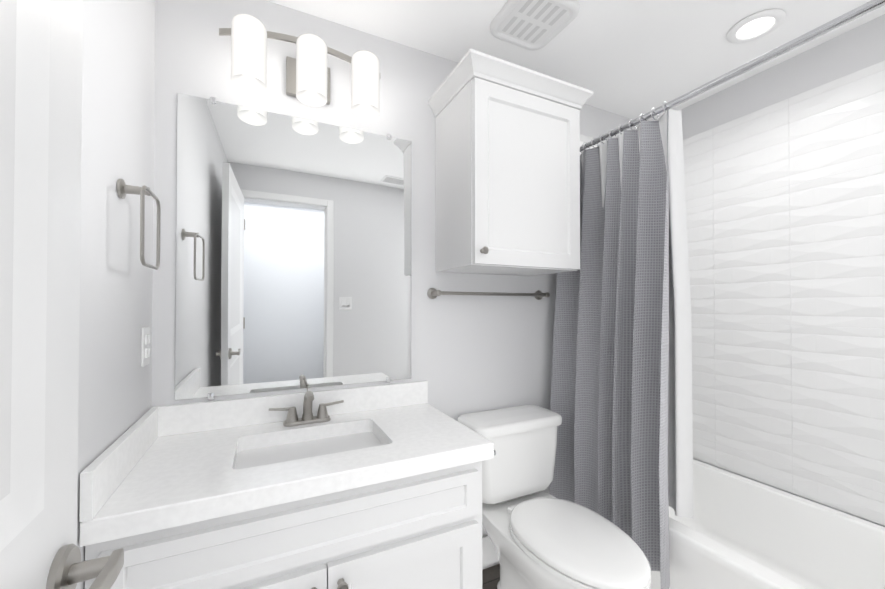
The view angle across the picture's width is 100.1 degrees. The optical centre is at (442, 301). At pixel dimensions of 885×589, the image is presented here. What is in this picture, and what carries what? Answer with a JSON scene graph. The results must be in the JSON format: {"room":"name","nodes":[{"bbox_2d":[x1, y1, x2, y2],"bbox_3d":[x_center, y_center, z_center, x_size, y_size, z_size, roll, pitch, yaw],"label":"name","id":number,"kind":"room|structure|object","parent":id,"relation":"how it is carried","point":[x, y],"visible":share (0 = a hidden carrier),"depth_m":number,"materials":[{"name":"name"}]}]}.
{"room":"bathroom","nodes":[
{"label":"bathroom","id":0,"kind":"room"},
{"bbox_2d":[76,0,154,588],"bbox_3d":[-0.652,0.059,0.476,0.120,2.323,1.768,0,-1,-26],"label":"wall","id":1,"kind":"structure","parent":0,"point":[116,275],"depth_m":0.88,"materials":[{"name":"white paint"}]},
{"bbox_2d":[0,0,123,588],"bbox_3d":[-0.329,0.193,0.167,0.130,2.024,0.704,0,-1,-26],"label":"door","id":2,"kind":"structure","parent":1,"relation":"in","point":[41,45],"depth_m":0.40,"materials":[{"name":"white wood"}]},
{"bbox_2d":[117,178,160,269],"bbox_3d":[-0.764,-0.193,0.926,0.066,0.217,0.158,0,-1,-26],"label":"towel ring","id":3,"kind":"object","parent":1,"relation":"attached to","point":[123,189],"visible":1,"depth_m":0.91,"materials":[{"name":"silver metal"}]},
{"bbox_2d":[141,327,149,366],"bbox_3d":[-0.888,0.135,1.112,0.010,0.115,0.070,0,-1,-26],"label":"outlet","id":4,"kind":"object","parent":1,"relation":"attached to","point":[145,346],"visible":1,"depth_m":1.10,"materials":[{"name":"white plastic"}]},
{"bbox_2d":[152,0,640,536],"bbox_3d":[0.140,0.074,1.776,2.440,2.323,0.120,0,-1,-26],"label":"wall","id":5,"kind":"structure","parent":0,"point":[472,354],"depth_m":1.57,"materials":[{"name":"white paint"}]},
{"bbox_2d":[175,93,410,399],"bbox_3d":[-0.502,-0.181,1.394,0.824,1.025,0.009,0,-1,-26],"label":"mirror","id":6,"kind":"object","parent":5,"relation":"attached to","point":[293,252],"visible":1,"depth_m":1.36,"materials":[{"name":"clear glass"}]},
{"bbox_2d":[219,14,379,117],"bbox_3d":[-0.482,-0.834,1.325,0.552,0.245,0.166,0,-1,-26],"label":"sconce","id":7,"kind":"object","parent":5,"relation":"attached to","point":[307,76],"visible":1,"depth_m":1.26,"materials":[{"name":"white glass"}]},
{"bbox_2d":[427,288,549,299],"bbox_3d":[0.237,-0.034,1.715,0.638,0.048,0.074,0,-1,-26],"label":"towel rail","id":8,"kind":"object","parent":5,"relation":"attached to","point":[433,293],"visible":1,"depth_m":1.66,"materials":[{"name":"silver metal"}]},
{"bbox_2d":[482,535,499,569],"bbox_3d":[0.252,1.162,1.744,0.745,0.145,0.014,0,-1,-26],"label":"baseboard","id":9,"kind":"structure","parent":5,"relation":"attached to","point":[489,556],"depth_m":1.72,"materials":[{"name":"white wood"}]},
{"bbox_2d":[428,48,592,275],"bbox_3d":[0.283,-0.504,1.579,0.592,0.747,0.367,0,-1,-26],"label":"upper cabinet","id":10,"kind":"object","parent":5,"relation":"attached to","point":[507,167],"visible":1,"depth_m":1.45,"materials":[{"name":"white wood"}]},
{"bbox_2d":[580,134,605,154],"bbox_3d":[0.928,-0.026,2.089,0.734,1.757,0.008,0,-1,-26],"label":"wall tile","id":11,"kind":"structure","parent":5,"relation":"attached to","point":[584,138],"depth_m":2.02,"materials":[{"name":"white tile"}]},
{"bbox_2d":[580,0,884,151],"bbox_3d":[0.931,-0.744,1.254,0.060,0.060,1.526,0,-1,-26],"label":"curtain rod","id":12,"kind":"object","parent":5,"relation":"attached to","point":[850,16],"visible":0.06,"depth_m":1.14,"materials":[{"name":"silver metal"}]},
{"bbox_2d":[549,101,693,588],"bbox_3d":[0.716,0.141,1.629,0.203,1.804,0.620,0,-1,-26],"label":"shower curtain","id":13,"kind":"object","parent":12,"relation":"hanging from","point":[621,392],"visible":0.88,"depth_m":1.50,"materials":[{"name":"grey fabric"}]},
{"bbox_2d":[482,564,499,588],"bbox_3d":[0.500,1.276,1.021,2.680,0.100,1.768,0,-1,-26],"label":"floor","id":14,"kind":"structure","parent":0,"point":[490,577],"depth_m":1.66,"materials":[{"name":"wood"}]},
{"bbox_2d":[79,381,493,588],"bbox_3d":[-0.380,0.782,1.142,0.952,0.892,0.546,0,-1,-26],"label":"bathroom vanity","id":15,"kind":"object","parent":14,"relation":"on","point":[373,487],"visible":0.96,"depth_m":0.97,"materials":[{"name":"white"}]},
{"bbox_2d":[269,384,343,426],"bbox_3d":[-0.465,0.364,1.290,0.253,0.134,0.130,0,-1,-26],"label":"faucet","id":16,"kind":"object","parent":15,"relation":"on","point":[293,419],"visible":1,"depth_m":1.30,"materials":[{"name":"silver metal"}]},
{"bbox_2d":[457,405,650,588],"bbox_3d":[0.390,0.865,1.400,0.504,0.732,0.754,0,-1,-26],"label":"toilet","id":17,"kind":"object","parent":14,"relation":"on","point":[539,537],"visible":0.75,"depth_m":1.41,"materials":[{"name":"white ceramic"}]},
{"bbox_2d":[650,459,884,588],"bbox_3d":[1.256,1.039,1.385,0.740,0.383,1.513,0,-1,-26],"label":"bathtub","id":18,"kind":"object","parent":14,"relation":"on","point":[738,532],"visible":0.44,"depth_m":1.51,"materials":[{"name":"white ceramic"}]},
{"bbox_2d":[267,0,884,120],"bbox_3d":[0.500,-1.146,1.049,2.680,0.100,1.768,0,-1,-26],"label":"ceiling","id":19,"kind":"structure","parent":0,"point":[633,59],"depth_m":1.53,"materials":[{"name":"white paint"}]},
{"bbox_2d":[490,0,579,50],"bbox_3d":[0.349,-1.080,1.427,0.270,0.022,0.270,0,-1,-26],"label":"ceiling vent","id":20,"kind":"object","parent":19,"relation":"in","point":[532,25],"visible":0.96,"depth_m":1.42,"materials":[{"name":"white plastic"}]},
{"bbox_2d":[727,9,785,43],"bbox_3d":[1.240,-1.084,1.470,0.180,0.011,0.180,0,-1,-26],"label":"recessed light","id":21,"kind":"object","parent":19,"relation":"in","point":[757,25],"visible":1,"depth_m":1.46,"materials":[{"name":"white plastic"}]},
{"bbox_2d":[681,14,884,526],"bbox_3d":[1.651,0.072,1.593,0.120,2.323,1.768,0,-1,-26],"label":"wall","id":22,"kind":"structure","parent":0,"point":[860,47],"depth_m":1.65,"materials":[{"name":"white paint"}]},
{"bbox_2d":[683,60,884,525],"bbox_3d":[1.594,-0.032,1.567,0.008,1.757,1.528,0,-1,-26],"label":"wall tile","id":23,"kind":"structure","parent":22,"relation":"attached to","point":[785,206],"depth_m":1.63,"materials":[{"name":"white tile"}]}
]}

